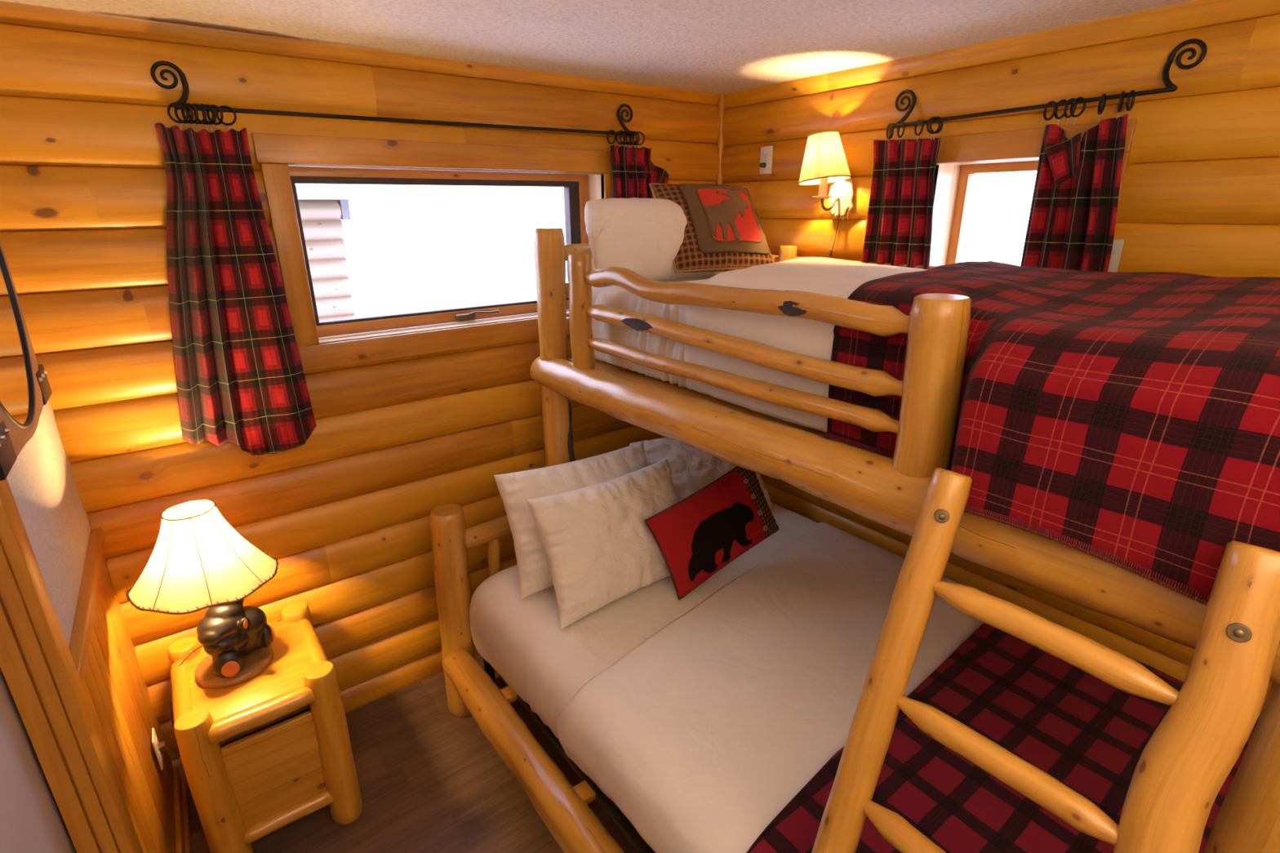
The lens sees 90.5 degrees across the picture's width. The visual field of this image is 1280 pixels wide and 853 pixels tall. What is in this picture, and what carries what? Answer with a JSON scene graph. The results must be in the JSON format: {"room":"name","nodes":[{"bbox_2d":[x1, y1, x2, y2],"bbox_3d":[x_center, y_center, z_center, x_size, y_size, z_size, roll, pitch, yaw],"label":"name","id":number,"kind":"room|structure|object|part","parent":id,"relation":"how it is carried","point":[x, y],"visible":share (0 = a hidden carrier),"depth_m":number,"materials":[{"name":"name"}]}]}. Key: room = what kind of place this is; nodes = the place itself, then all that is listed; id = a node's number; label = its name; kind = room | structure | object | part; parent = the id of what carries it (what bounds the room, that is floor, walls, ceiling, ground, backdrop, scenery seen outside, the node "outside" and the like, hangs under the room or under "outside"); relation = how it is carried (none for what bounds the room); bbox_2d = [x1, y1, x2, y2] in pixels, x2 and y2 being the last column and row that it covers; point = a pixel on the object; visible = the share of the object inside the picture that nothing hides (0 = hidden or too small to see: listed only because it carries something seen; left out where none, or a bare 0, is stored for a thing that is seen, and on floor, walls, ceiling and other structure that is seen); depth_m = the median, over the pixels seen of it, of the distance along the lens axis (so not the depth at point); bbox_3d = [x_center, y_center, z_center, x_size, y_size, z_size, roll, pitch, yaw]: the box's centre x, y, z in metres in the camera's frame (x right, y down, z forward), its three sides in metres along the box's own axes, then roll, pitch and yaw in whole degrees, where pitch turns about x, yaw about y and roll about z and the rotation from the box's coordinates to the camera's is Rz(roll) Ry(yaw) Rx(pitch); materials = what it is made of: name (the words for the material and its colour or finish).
{"room":"cabin bedroom","nodes":[
{"label":"cabin bedroom","id":0,"kind":"room"},
{"bbox_2d":[6,400,176,852],"bbox_3d":[-0.464,0.672,0.316,0.030,2.450,4.250,-14,23,-34],"label":"wall","id":1,"kind":"structure","parent":0,"point":[72,562],"depth_m":1.66,"materials":[{"name":"off-white textured plaster"},{"name":"pine"}]},
{"bbox_2d":[0,241,52,480],"bbox_3d":[-1.289,-0.305,1.199,0.064,0.690,0.664,-14,23,-34],"label":"mirror","id":2,"kind":"object","parent":1,"relation":"attached to","point":[24,386],"visible":1,"depth_m":1.33,"materials":[{"name":"brown mirror"}]},
{"bbox_3d":[-1.272,-0.309,1.211,0.001,0.632,0.541,-14,23,-34],"label":"glass","id":3,"kind":"part","parent":2,"relation":"part of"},
{"bbox_2d":[0,478,143,852],"bbox_3d":[-0.899,0.654,0.881,0.118,2.120,1.005,-14,23,-34],"label":"door","id":4,"kind":"structure","parent":1,"relation":"in","point":[60,792],"depth_m":1.20,"materials":[{"name":"brown wood"}]},
{"bbox_2d":[151,728,163,769],"bbox_3d":[-1.521,1.017,2.000,0.009,0.114,0.070,-14,23,-34],"label":"outlet","id":5,"kind":"object","parent":1,"relation":"attached to","point":[154,740],"visible":0.93,"depth_m":1.98,"materials":[{"name":"white plastic"}]},
{"bbox_2d":[173,766,191,852],"bbox_3d":[-1.410,1.365,1.964,0.031,0.076,0.915,-14,23,-34],"label":"baseboard","id":6,"kind":"structure","parent":1,"relation":"attached to","point":[183,833],"depth_m":2.12,"materials":[{"name":"brown wood"}]},
{"bbox_2d":[0,0,719,779],"bbox_3d":[-0.665,-0.125,2.617,2.670,2.450,0.033,-14,23,-35],"label":"wall","id":7,"kind":"structure","parent":0,"point":[344,513],"depth_m":2.12,"materials":[{"name":"brown wood"}]},
{"bbox_2d":[150,60,632,135],"bbox_3d":[-0.678,-1.117,2.209,1.654,0.140,0.058,-14,23,-35],"label":"curtain rod","id":8,"kind":"object","parent":7,"relation":"attached to","point":[184,97],"visible":0.99,"depth_m":2.01,"materials":[{"name":"metal"}]},
{"bbox_2d":[167,102,188,129],"bbox_3d":[-1.292,-0.868,1.775,0.053,0.074,0.008,-3,19,-8],"label":"curtain ring","id":9,"kind":"object","parent":8,"relation":"hanging from","point":[170,105],"visible":1,"depth_m":1.77,"materials":[{"name":"metal"}]},
{"bbox_2d":[154,122,316,455],"bbox_3d":[-1.271,-0.374,1.942,0.378,1.003,0.068,-14,23,-35],"label":"curtain","id":10,"kind":"object","parent":9,"relation":"hanging from","point":[241,381],"visible":1,"depth_m":1.94,"materials":[{"name":"fabric"}]},
{"bbox_2d":[174,102,193,128],"bbox_3d":[-1.280,-0.871,1.783,0.053,0.074,0.008,1,19,5],"label":"curtain ring","id":11,"kind":"object","parent":8,"relation":"hanging from","point":[190,119],"visible":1,"depth_m":1.78,"materials":[{"name":"metal"}]},
{"bbox_2d":[181,102,198,128],"bbox_3d":[-1.269,-0.873,1.791,0.053,0.074,0.008,4,20,12],"label":"curtain ring","id":12,"kind":"object","parent":8,"relation":"hanging from","point":[196,119],"visible":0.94,"depth_m":1.79,"materials":[{"name":"metal"}]},
{"bbox_2d":[187,103,206,130],"bbox_3d":[-1.256,-0.877,1.800,0.053,0.074,0.008,0,19,1],"label":"curtain ring","id":13,"kind":"object","parent":8,"relation":"hanging from","point":[203,120],"visible":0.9,"depth_m":1.80,"materials":[{"name":"metal"}]},
{"bbox_2d":[194,103,213,130],"bbox_3d":[-1.242,-0.881,1.810,0.053,0.074,0.008,-2,19,-5],"label":"curtain ring","id":14,"kind":"object","parent":8,"relation":"hanging from","point":[201,104],"visible":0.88,"depth_m":1.81,"materials":[{"name":"metal"}]},
{"bbox_2d":[201,104,216,132],"bbox_3d":[-1.232,-0.883,1.817,0.053,0.074,0.008,7,21,22],"label":"curtain ring","id":15,"kind":"object","parent":8,"relation":"hanging from","point":[209,105],"visible":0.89,"depth_m":1.81,"materials":[{"name":"metal"}]},
{"bbox_2d":[206,104,223,128],"bbox_3d":[-1.221,-0.886,1.825,0.053,0.074,0.008,4,20,12],"label":"curtain ring","id":16,"kind":"object","parent":8,"relation":"hanging from","point":[220,121],"visible":0.92,"depth_m":1.82,"materials":[{"name":"metal"}]},
{"bbox_2d":[216,105,236,129],"bbox_3d":[-1.199,-0.892,1.841,0.053,0.074,0.008,-4,20,-11],"label":"curtain ring","id":17,"kind":"object","parent":8,"relation":"hanging from","point":[222,106],"visible":0.91,"depth_m":1.84,"materials":[{"name":"metal"}]},
{"bbox_3d":[-0.664,-1.058,2.211,1.583,0.026,0.012,-14,23,-35],"label":"rod","id":18,"kind":"part","parent":8,"relation":"part of","materials":[{"name":"metal"}]},
{"bbox_2d":[606,129,616,145],"bbox_3d":[-0.117,-1.179,2.606,0.053,0.074,0.008,18,26,42],"label":"curtain ring","id":19,"kind":"object","parent":8,"relation":"hanging from","point":[614,132],"visible":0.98,"depth_m":2.60,"materials":[{"name":"metal"}]},
{"bbox_2d":[616,130,626,146],"bbox_3d":[-0.079,-1.190,2.633,0.053,0.074,0.008,15,25,38],"label":"curtain ring","id":20,"kind":"object","parent":8,"relation":"hanging from","point":[624,135],"visible":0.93,"depth_m":2.62,"materials":[{"name":"metal"}]},
{"bbox_2d":[619,130,631,146],"bbox_3d":[-0.060,-1.195,2.647,0.053,0.074,0.008,4,20,12],"label":"curtain ring","id":21,"kind":"object","parent":8,"relation":"hanging from","point":[627,131],"visible":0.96,"depth_m":2.64,"materials":[{"name":"metal"}]},
{"bbox_2d":[609,144,669,198],"bbox_3d":[0.010,-0.858,2.806,0.322,0.700,0.058,-14,23,-33],"label":"curtain","id":22,"kind":"object","parent":21,"relation":"hanging from","point":[633,169],"visible":0.33,"depth_m":2.70,"materials":[{"name":"fabric"}]},
{"bbox_2d":[622,130,634,147],"bbox_3d":[-0.047,-1.198,2.656,0.053,0.074,0.008,9,21,26],"label":"curtain ring","id":23,"kind":"object","parent":8,"relation":"hanging from","point":[631,132],"visible":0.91,"depth_m":2.65,"materials":[{"name":"metal"}]},
{"bbox_2d":[626,131,637,146],"bbox_3d":[-0.036,-1.201,2.664,0.053,0.074,0.008,7,21,22],"label":"curtain ring","id":24,"kind":"object","parent":8,"relation":"hanging from","point":[633,132],"visible":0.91,"depth_m":2.66,"materials":[{"name":"metal"}]},
{"bbox_2d":[628,131,639,146],"bbox_3d":[-0.025,-1.204,2.672,0.053,0.074,0.008,12,23,33],"label":"curtain ring","id":25,"kind":"object","parent":8,"relation":"hanging from","point":[636,132],"visible":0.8,"depth_m":2.66,"materials":[{"name":"metal"}]},
{"bbox_2d":[633,131,644,147],"bbox_3d":[-0.005,-1.209,2.685,0.053,0.074,0.008,1,19,5],"label":"curtain ring","id":26,"kind":"object","parent":8,"relation":"hanging from","point":[640,132],"visible":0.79,"depth_m":2.68,"materials":[{"name":"metal"}]},
{"bbox_2d":[250,132,613,371],"bbox_3d":[-0.679,-0.701,2.501,1.380,0.745,0.203,-14,23,-35],"label":"window","id":27,"kind":"structure","parent":7,"relation":"in","point":[286,161],"depth_m":2.32,"materials":[{"name":"brown wood"}]},
{"bbox_3d":[-0.732,-0.721,2.540,1.133,0.507,0.050,-14,23,-35],"label":"screen frame","id":28,"kind":"part","parent":27,"relation":"part of","materials":[{"name":"metal"}]},
{"bbox_3d":[-0.723,-0.718,2.549,1.200,0.575,0.060,-14,23,-35],"label":"sash","id":29,"kind":"part","parent":27,"relation":"part of","materials":[{"name":"brown wood"}]},
{"bbox_3d":[-0.662,-0.456,2.585,0.177,0.033,0.044,-7,20,-18],"label":"crank handle","id":30,"kind":"part","parent":27,"relation":"part of","materials":[{"name":"brown metal"}]},
{"bbox_2d":[187,655,638,852],"bbox_3d":[0.211,1.657,1.204,6.001,0.003,4.529,-14,23,-35],"label":"floor","id":31,"kind":"structure","parent":0,"point":[430,780],"depth_m":2.24,"materials":[{"name":"wood"}]},
{"bbox_2d":[167,600,362,852],"bbox_3d":[-1.257,1.026,2.139,0.429,0.605,0.508,-14,23,-35],"label":"nightstand","id":32,"kind":"object","parent":31,"relation":"on","point":[264,753],"visible":0.98,"depth_m":1.97,"materials":[{"name":"brown wood"}]},
{"bbox_3d":[-1.513,1.006,2.201,0.094,0.605,0.094,-14,23,-35],"label":"leg","id":33,"kind":"part","parent":32,"relation":"part of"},
{"bbox_2d":[124,498,278,757],"bbox_3d":[-1.333,0.627,2.008,0.385,0.813,0.385,6,20,18],"label":"table lamp","id":34,"kind":"object","parent":32,"relation":"on","point":[197,561],"visible":1,"depth_m":1.89,"materials":[{"name":"beige fabric"}]},
{"bbox_3d":[-1.454,0.888,2.059,0.081,0.287,0.225,7,21,21],"label":"power cord","id":35,"kind":"part","parent":34,"relation":"part of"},
{"bbox_3d":[-1.335,0.366,1.917,0.378,0.253,0.378,-14,23,-35],"label":"lamp shade","id":36,"kind":"part","parent":34,"relation":"part of","materials":[{"name":"fabric"}]},
{"bbox_3d":[-1.265,1.112,1.891,0.101,0.605,0.100,-14,23,-35],"label":"leg","id":37,"kind":"part","parent":32,"relation":"part of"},
{"bbox_3d":[-1.383,0.944,2.284,0.270,0.380,0.012,-14,23,-35],"label":"panel","id":38,"kind":"part","parent":32,"relation":"part of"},
{"bbox_3d":[-1.137,1.075,1.988,0.265,0.313,0.020,-14,23,-35],"label":"panel","id":39,"kind":"part","parent":32,"relation":"part of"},
{"bbox_3d":[-1.128,1.248,2.039,0.269,0.053,0.054,-14,23,-35],"label":"rail","id":40,"kind":"part","parent":32,"relation":"part of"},
{"bbox_3d":[-1.249,0.939,2.389,0.097,0.605,0.094,-14,23,-35],"label":"leg","id":41,"kind":"part","parent":32,"relation":"part of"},
{"bbox_3d":[-1.004,1.045,2.078,0.102,0.605,0.100,-14,23,-35],"label":"leg","id":42,"kind":"part","parent":32,"relation":"part of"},
{"bbox_2d":[429,227,1279,852],"bbox_3d":[0.512,0.401,1.937,1.691,1.895,2.305,-14,23,-35],"label":"bunk bed","id":43,"kind":"object","parent":31,"relation":"on","point":[887,491],"visible":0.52,"depth_m":1.56,"materials":[{"name":"brown wood"}]},
{"bbox_3d":[-0.724,0.740,2.494,0.152,0.906,0.136,-14,23,-35],"label":"post","id":44,"kind":"part","parent":43,"relation":"part of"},
{"bbox_3d":[-0.523,0.393,2.543,0.485,0.097,0.085,-14,23,-35],"label":"headboard rail","id":45,"kind":"part","parent":43,"relation":"part of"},
{"bbox_3d":[-0.101,1.182,1.709,0.133,0.136,2.064,-14,23,-35],"label":"rail","id":46,"kind":"part","parent":43,"relation":"part of","materials":[{"name":"wood"}]},
{"bbox_3d":[-0.333,0.172,2.618,0.126,1.894,0.128,-14,23,-35],"label":"post","id":47,"kind":"part","parent":43,"relation":"part of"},
{"bbox_3d":[0.076,-0.489,2.722,1.023,0.070,0.063,-15,24,-35],"label":"headboard rail","id":48,"kind":"part","parent":43,"relation":"part of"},
{"bbox_3d":[0.075,-0.746,2.632,1.023,0.066,0.068,-14,23,-35],"label":"headboard rail","id":49,"kind":"part","parent":43,"relation":"part of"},
{"bbox_3d":[-0.206,-0.399,2.236,0.085,0.407,0.084,-14,23,-35],"label":"guard post","id":50,"kind":"part","parent":43,"relation":"part of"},
{"bbox_3d":[0.076,-0.615,2.679,1.023,0.068,0.069,-14,23,-35],"label":"headboard rail","id":51,"kind":"part","parent":43,"relation":"part of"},
{"bbox_3d":[0.192,-0.146,1.789,0.053,0.060,1.268,-14,23,-35],"label":"guard rail","id":52,"kind":"part","parent":43,"relation":"part of","materials":[{"name":"wood"}]},
{"bbox_3d":[0.191,-0.239,1.757,0.060,0.077,1.268,-14,23,-35],"label":"guard rail","id":53,"kind":"part","parent":43,"relation":"part of","materials":[{"name":"wood"}]},
{"bbox_3d":[0.190,-0.357,1.715,0.066,0.089,1.268,-14,23,-35],"label":"guard rail","id":54,"kind":"part","parent":43,"relation":"part of","materials":[{"name":"wood"}]},
{"bbox_3d":[0.642,-0.594,2.792,0.080,0.388,0.082,-14,23,-35],"label":"guard post","id":55,"kind":"part","parent":43,"relation":"part of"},
{"bbox_3d":[1.143,-0.506,2.154,0.064,0.067,2.100,-14,23,-35],"label":"guard rail","id":56,"kind":"part","parent":43,"relation":"part of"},
{"bbox_3d":[0.308,0.046,1.654,0.156,0.179,2.303,-14,23,-35],"label":"rail","id":57,"kind":"part","parent":43,"relation":"part of","materials":[{"name":"wood"}]},
{"bbox_3d":[0.579,-0.060,1.267,0.109,0.394,0.112,-14,23,-35],"label":"guard post","id":58,"kind":"part","parent":43,"relation":"part of","materials":[{"name":"wood"}]},
{"bbox_3d":[0.967,0.759,1.022,0.127,1.810,0.138,-14,23,-35],"label":"post","id":59,"kind":"part","parent":43,"relation":"part of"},
{"bbox_3d":[0.749,-0.225,1.929,0.885,0.262,2.045,-14,23,-35],"label":"mattress","id":60,"kind":"object","parent":43,"relation":"on","visible":0},
{"bbox_2d":[591,271,722,389],"bbox_3d":[0.329,-0.437,2.428,0.948,0.319,0.660,-14,23,-35],"label":"sheet","id":61,"kind":"object","parent":60,"relation":"on","point":[615,296],"visible":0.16,"depth_m":2.13,"materials":[{"name":"fabric"}]},
{"bbox_2d":[584,197,714,281],"bbox_3d":[0.055,-0.724,2.465,0.588,0.312,0.248,-18,26,-41],"label":"pillow","id":62,"kind":"object","parent":61,"relation":"on","point":[643,236],"visible":0.58,"depth_m":2.31,"materials":[{"name":"fabric"}]},
{"bbox_2d":[648,182,774,273],"bbox_3d":[0.294,-0.797,2.535,0.463,0.336,0.272,-8,21,-21],"label":"cushion","id":63,"kind":"object","parent":61,"relation":"on","point":[723,231],"visible":0.85,"depth_m":2.48,"materials":[{"name":"brown plaid fabric"},{"name":"brown felt"},{"name":"red felt"}]},
{"bbox_3d":[0.340,-0.831,2.519,0.335,0.330,0.046,-8,-17,-23],"label":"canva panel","id":64,"kind":"part","parent":63,"relation":"part of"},
{"bbox_2d":[684,257,927,432],"bbox_3d":[0.849,-0.232,1.751,0.959,0.351,1.674,-14,23,-35],"label":"sheet","id":65,"kind":"object","parent":60,"relation":"on","point":[838,277],"visible":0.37,"depth_m":1.76,"materials":[{"name":"fabric"}]},
{"bbox_2d":[824,261,1279,605],"bbox_3d":[1.005,-0.133,1.413,1.137,0.387,0.937,-14,23,-35],"label":"blanket","id":66,"kind":"object","parent":65,"relation":"on","point":[1131,420],"visible":0.85,"depth_m":0.99,"materials":[{"name":"fabric"}]},
{"bbox_3d":[0.534,0.845,2.112,1.385,0.279,2.030,-14,23,-35],"label":"mattress","id":67,"kind":"object","parent":43,"relation":"on","visible":0},
{"bbox_2d":[469,502,817,738],"bbox_3d":[0.172,0.696,2.553,1.467,0.358,0.851,-14,23,-35],"label":"sheet","id":68,"kind":"object","parent":67,"relation":"on","point":[545,664],"visible":0.37,"depth_m":2.18,"materials":[{"name":"fabric"}]},
{"bbox_2d":[493,441,647,599],"bbox_3d":[-0.204,0.337,2.435,0.658,0.430,0.278,-12,22,-30],"label":"pillow","id":69,"kind":"object","parent":68,"relation":"on","point":[516,488],"visible":0.49,"depth_m":2.27,"materials":[{"name":"fabric"}]},
{"bbox_2d":[526,457,679,629],"bbox_3d":[-0.075,0.395,2.292,0.655,0.414,0.276,-18,26,-41],"label":"pillow","id":70,"kind":"object","parent":68,"relation":"on","point":[600,548],"visible":0.88,"depth_m":2.16,"materials":[{"name":"fabric"}]},
{"bbox_2d":[629,437,771,507],"bbox_3d":[0.284,0.226,2.846,0.647,0.371,0.340,-12,22,-31],"label":"pillow","id":71,"kind":"object","parent":68,"relation":"on","point":[692,469],"visible":0.26,"depth_m":2.74,"materials":[{"name":"fabric"}]},
{"bbox_2d":[644,466,779,599],"bbox_3d":[0.281,0.365,2.339,0.573,0.382,0.182,-15,24,-36],"label":"cushion","id":72,"kind":"object","parent":68,"relation":"on","point":[700,535],"visible":0.95,"depth_m":2.26,"materials":[{"name":"red fabric"}]},
{"bbox_2d":[557,522,983,852],"bbox_3d":[0.685,0.868,1.885,1.498,0.288,1.505,-14,23,-35],"label":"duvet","id":73,"kind":"object","parent":68,"relation":"on","point":[700,735],"visible":0.52,"depth_m":1.81,"materials":[{"name":"fabric"}]},
{"bbox_2d":[746,622,1258,852],"bbox_3d":[0.918,0.922,1.547,1.492,0.207,0.709,-14,23,-35],"label":"blanket","id":74,"kind":"object","parent":73,"relation":"on","point":[1090,735],"visible":0.52,"depth_m":1.55,"materials":[{"name":"fabric"}]},
{"bbox_2d":[811,467,1279,852],"bbox_3d":[0.462,0.901,1.013,0.621,1.575,0.521,-14,23,-35],"label":"ladder","id":75,"kind":"object","parent":31,"relation":"on","point":[1178,777],"visible":1,"depth_m":0.89,"materials":[{"name":"wood"}]},
{"bbox_3d":[0.336,0.861,1.181,0.619,1.543,0.074,-16,25,-38],"label":"rail","id":76,"kind":"part","parent":75,"relation":"part of","materials":[{"name":"wood"}]},
{"bbox_3d":[0.576,0.951,0.869,0.624,1.577,0.090,-17,25,-39],"label":"rail","id":77,"kind":"part","parent":75,"relation":"part of","materials":[{"name":"wood"}]},
{"bbox_2d":[0,0,1195,93],"bbox_3d":[0.091,-0.630,0.316,3.970,0.001,4.250,-14,23,-35],"label":"ceiling","id":78,"kind":"structure","parent":0,"point":[717,46],"depth_m":1.83,"materials":[{"name":"paint"}]},
{"bbox_2d":[720,0,1279,716],"bbox_3d":[1.651,0.143,1.790,0.034,2.450,4.200,-14,23,-35],"label":"wall","id":79,"kind":"structure","parent":0,"point":[1200,193],"depth_m":1.87,"materials":[{"name":"brown wood"}]},
{"bbox_2d":[715,93,724,184],"bbox_3d":[0.389,-0.390,3.354,0.037,2.450,0.035,-14,23,-35],"label":"trim","id":80,"kind":"structure","parent":79,"relation":"attached to","point":[721,106],"depth_m":3.00,"materials":[{"name":"brown wood"}]},
{"bbox_2d":[759,145,773,173],"bbox_3d":[0.559,-1.181,2.811,0.008,0.114,0.070,-14,23,-35],"label":"outlet","id":81,"kind":"object","parent":79,"relation":"attached to","point":[766,152],"visible":1,"depth_m":2.80,"materials":[{"name":"white plastic"}]},
{"bbox_2d":[757,162,766,215],"bbox_3d":[0.545,-0.947,2.897,0.024,0.481,0.034,-8,20,-20],"label":"extension cord","id":82,"kind":"object","parent":81,"relation":"hanging from","point":[762,164],"visible":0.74,"depth_m":2.83,"materials":[{"name":"plastic"}]},
{"bbox_3d":[0.536,-0.942,2.901,0.011,0.469,0.025,-2,19,-5],"label":"cord","id":83,"kind":"part","parent":82,"relation":"part of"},
{"bbox_2d":[762,161,768,168],"bbox_3d":[0.557,-1.162,2.816,0.003,0.027,0.034,-14,23,-35],"label":"receptacle","id":84,"kind":"object","parent":81,"relation":"attached to","point":[766,162],"depth_m":2.81,"materials":[{"name":"white plastic"}]},
{"bbox_2d":[762,151,768,158],"bbox_3d":[0.557,-1.200,2.803,0.003,0.027,0.034,-14,23,-35],"label":"receptacle","id":85,"kind":"object","parent":81,"relation":"attached to","point":[765,154],"depth_m":2.80,"materials":[{"name":"white plastic"}]},
{"bbox_2d":[797,130,853,256],"bbox_3d":[0.725,-0.902,2.489,0.219,0.467,0.199,-14,23,-35],"label":"wall lamp","id":86,"kind":"object","parent":79,"relation":"attached to","point":[824,162],"visible":1,"depth_m":2.41,"materials":[{"name":"beige fabric"}]},
{"bbox_3d":[0.716,-0.899,2.487,0.080,0.009,0.080,-14,23,-35],"label":"drip dish","id":87,"kind":"part","parent":86,"relation":"part of","materials":[{"name":"beige ceramic"}]},
{"bbox_3d":[0.702,-1.110,2.431,0.115,0.035,0.115,-4,20,-11],"label":"shade frame","id":88,"kind":"part","parent":86,"relation":"part of","materials":[{"name":"gold metal"}]},
{"bbox_3d":[0.717,-0.957,2.465,0.201,0.032,0.199,-14,23,-35],"label":"shade trim","id":89,"kind":"part","parent":86,"relation":"part of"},
{"bbox_3d":[0.717,-1.031,2.439,0.196,0.185,0.194,-14,23,-35],"label":"lamp shade","id":90,"kind":"part","parent":86,"relation":"part of","materials":[{"name":"beige fabric"}]},
{"bbox_3d":[0.763,-0.885,2.523,0.123,0.051,0.017,-13,23,-33],"label":"arm","id":91,"kind":"part","parent":86,"relation":"part of","materials":[{"name":"metal"}]},
{"bbox_3d":[0.801,-0.783,2.607,0.012,0.164,0.034,-14,23,-35],"label":"power cord","id":92,"kind":"part","parent":86,"relation":"part of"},
{"bbox_3d":[0.802,-0.937,2.536,0.023,0.190,0.121,-14,23,-35],"label":"plate","id":93,"kind":"part","parent":86,"relation":"part of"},
{"bbox_2d":[922,119,1137,266],"bbox_3d":[1.287,-0.616,2.208,0.260,0.745,0.660,-14,23,-35],"label":"window","id":94,"kind":"structure","parent":79,"relation":"in","point":[960,157],"depth_m":2.20,"materials":[{"name":"brown wood"}]},
{"bbox_3d":[1.355,-0.633,2.256,0.050,0.575,0.500,-14,23,-35],"label":"sash","id":95,"kind":"part","parent":94,"relation":"part of","materials":[{"name":"brown wood"}]},
{"bbox_2d":[893,38,1207,127],"bbox_3d":[1.174,-1.039,1.959,0.058,0.140,0.879,-14,23,-35],"label":"curtain rod","id":96,"kind":"object","parent":79,"relation":"attached to","point":[1170,86],"visible":1,"depth_m":1.79,"materials":[{"name":"metal"}]},
{"bbox_2d":[886,123,891,139],"bbox_3d":[0.902,-1.059,2.295,0.008,0.074,0.053,1,19,3],"label":"curtain ring","id":97,"kind":"object","parent":96,"relation":"hanging from","point":[889,124],"visible":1,"depth_m":2.30,"materials":[{"name":"metal"}]},
{"bbox_2d":[888,122,893,139],"bbox_3d":[0.907,-1.057,2.289,0.008,0.074,0.053,3,19,11],"label":"curtain ring","id":98,"kind":"object","parent":96,"relation":"hanging from","point":[892,123],"visible":0.79,"depth_m":2.27,"materials":[{"name":"metal"}]},
{"bbox_2d":[897,121,905,143],"bbox_3d":[0.929,-1.048,2.260,0.008,0.074,0.053,-1,19,-2],"label":"curtain ring","id":99,"kind":"object","parent":96,"relation":"hanging from","point":[902,122],"visible":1,"depth_m":2.25,"materials":[{"name":"metal"}]},
{"bbox_2d":[914,119,924,141],"bbox_3d":[0.971,-1.032,2.208,0.008,0.074,0.053,-3,19,-6],"label":"curtain ring","id":100,"kind":"object","parent":96,"relation":"hanging from","point":[921,120],"visible":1,"depth_m":2.20,"materials":[{"name":"metal"}]},
{"bbox_2d":[862,137,940,269],"bbox_3d":[0.958,-0.657,2.352,0.061,0.764,0.295,-14,23,-35],"label":"curtain","id":101,"kind":"object","parent":100,"relation":"hanging from","point":[899,228],"visible":0.52,"depth_m":2.30,"materials":[{"name":"fabric"}]},
{"bbox_2d":[926,116,940,140],"bbox_3d":[1.002,-1.019,2.168,0.053,0.074,0.008,-5,20,-14],"label":"curtain ring","id":102,"kind":"object","parent":96,"relation":"hanging from","point":[931,118],"visible":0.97,"depth_m":2.16,"materials":[{"name":"metal"}]},
{"bbox_2d":[929,116,942,140],"bbox_3d":[1.008,-1.016,2.160,0.053,0.074,0.008,-6,20,-16],"label":"curtain ring","id":103,"kind":"object","parent":96,"relation":"hanging from","point":[935,117],"visible":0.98,"depth_m":2.16,"materials":[{"name":"metal"}]},
{"bbox_3d":[1.156,-0.981,1.966,0.012,0.026,0.808,-14,23,-35],"label":"rod","id":104,"kind":"part","parent":96,"relation":"part of","materials":[{"name":"metal"}]},
{"bbox_2d":[1043,100,1056,124],"bbox_3d":[1.221,-0.931,1.892,0.008,0.074,0.053,-1,19,-2],"label":"curtain ring","id":105,"kind":"object","parent":96,"relation":"hanging from","point":[1053,102],"visible":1,"depth_m":1.88,"materials":[{"name":"metal"}]},
{"bbox_2d":[1020,114,1128,271],"bbox_3d":[1.287,-0.511,1.919,0.074,0.768,0.265,-14,23,-35],"label":"curtain","id":106,"kind":"object","parent":105,"relation":"hanging from","point":[1072,222],"visible":0.6,"depth_m":1.86,"materials":[{"name":"red fabric"}]},
{"bbox_2d":[1054,98,1067,124],"bbox_3d":[1.239,-0.924,1.869,0.008,0.074,0.053,-1,19,-2],"label":"curtain ring","id":107,"kind":"object","parent":96,"relation":"hanging from","point":[1065,101],"visible":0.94,"depth_m":1.85,"materials":[{"name":"metal"}]},
{"bbox_2d":[1063,97,1076,125],"bbox_3d":[1.254,-0.918,1.851,0.008,0.074,0.053,1,19,3],"label":"curtain ring","id":108,"kind":"object","parent":96,"relation":"hanging from","point":[1073,100],"visible":0.85,"depth_m":1.83,"materials":[{"name":"metal"}]},
{"bbox_2d":[1069,97,1086,124],"bbox_3d":[1.266,-0.914,1.835,0.008,0.074,0.053,-3,19,-8],"label":"curtain ring","id":109,"kind":"object","parent":96,"relation":"hanging from","point":[1082,99],"visible":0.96,"depth_m":1.82,"materials":[{"name":"metal"}]},
{"bbox_2d":[1097,93,1106,122],"bbox_3d":[1.302,-0.899,1.790,0.008,0.074,0.053,7,21,22],"label":"curtain ring","id":110,"kind":"object","parent":96,"relation":"hanging from","point":[1100,108],"visible":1,"depth_m":1.78,"materials":[{"name":"metal"}]},
{"bbox_2d":[1116,90,1124,118],"bbox_3d":[1.330,-0.888,1.755,0.008,0.074,0.053,14,24,36],"label":"curtain ring","id":111,"kind":"object","parent":96,"relation":"hanging from","point":[1121,99],"visible":1,"depth_m":1.74,"materials":[{"name":"metal"}]},
{"bbox_2d":[1125,89,1135,114],"bbox_3d":[1.343,-0.883,1.738,0.053,0.074,0.008,-17,25,-39],"label":"curtain ring","id":112,"kind":"object","parent":96,"relation":"hanging from","point":[1128,108],"visible":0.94,"depth_m":1.73,"materials":[{"name":"metal"}]},
{"label":"outside","id":113,"kind":"structure","parent":0,"visible":0},
{"bbox_2d":[349,253,567,316],"bbox_3d":[-8.816,-2.801,15.472,28.000,0.001,29.400,-14,23,-35],"label":"ground","id":114,"kind":"structure","parent":113,"point":[398,286],"depth_m":21.23,"materials":[{"name":"snow"}]},
{"bbox_2d":[295,185,400,320],"bbox_3d":[-4.315,-0.953,6.387,3.620,2.742,1.500,-14,23,-35],"label":"cabin","id":115,"kind":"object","parent":114,"relation":"on","point":[322,208],"visible":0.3,"depth_m":6.66,"materials":[{"name":"wood"}]}
]}

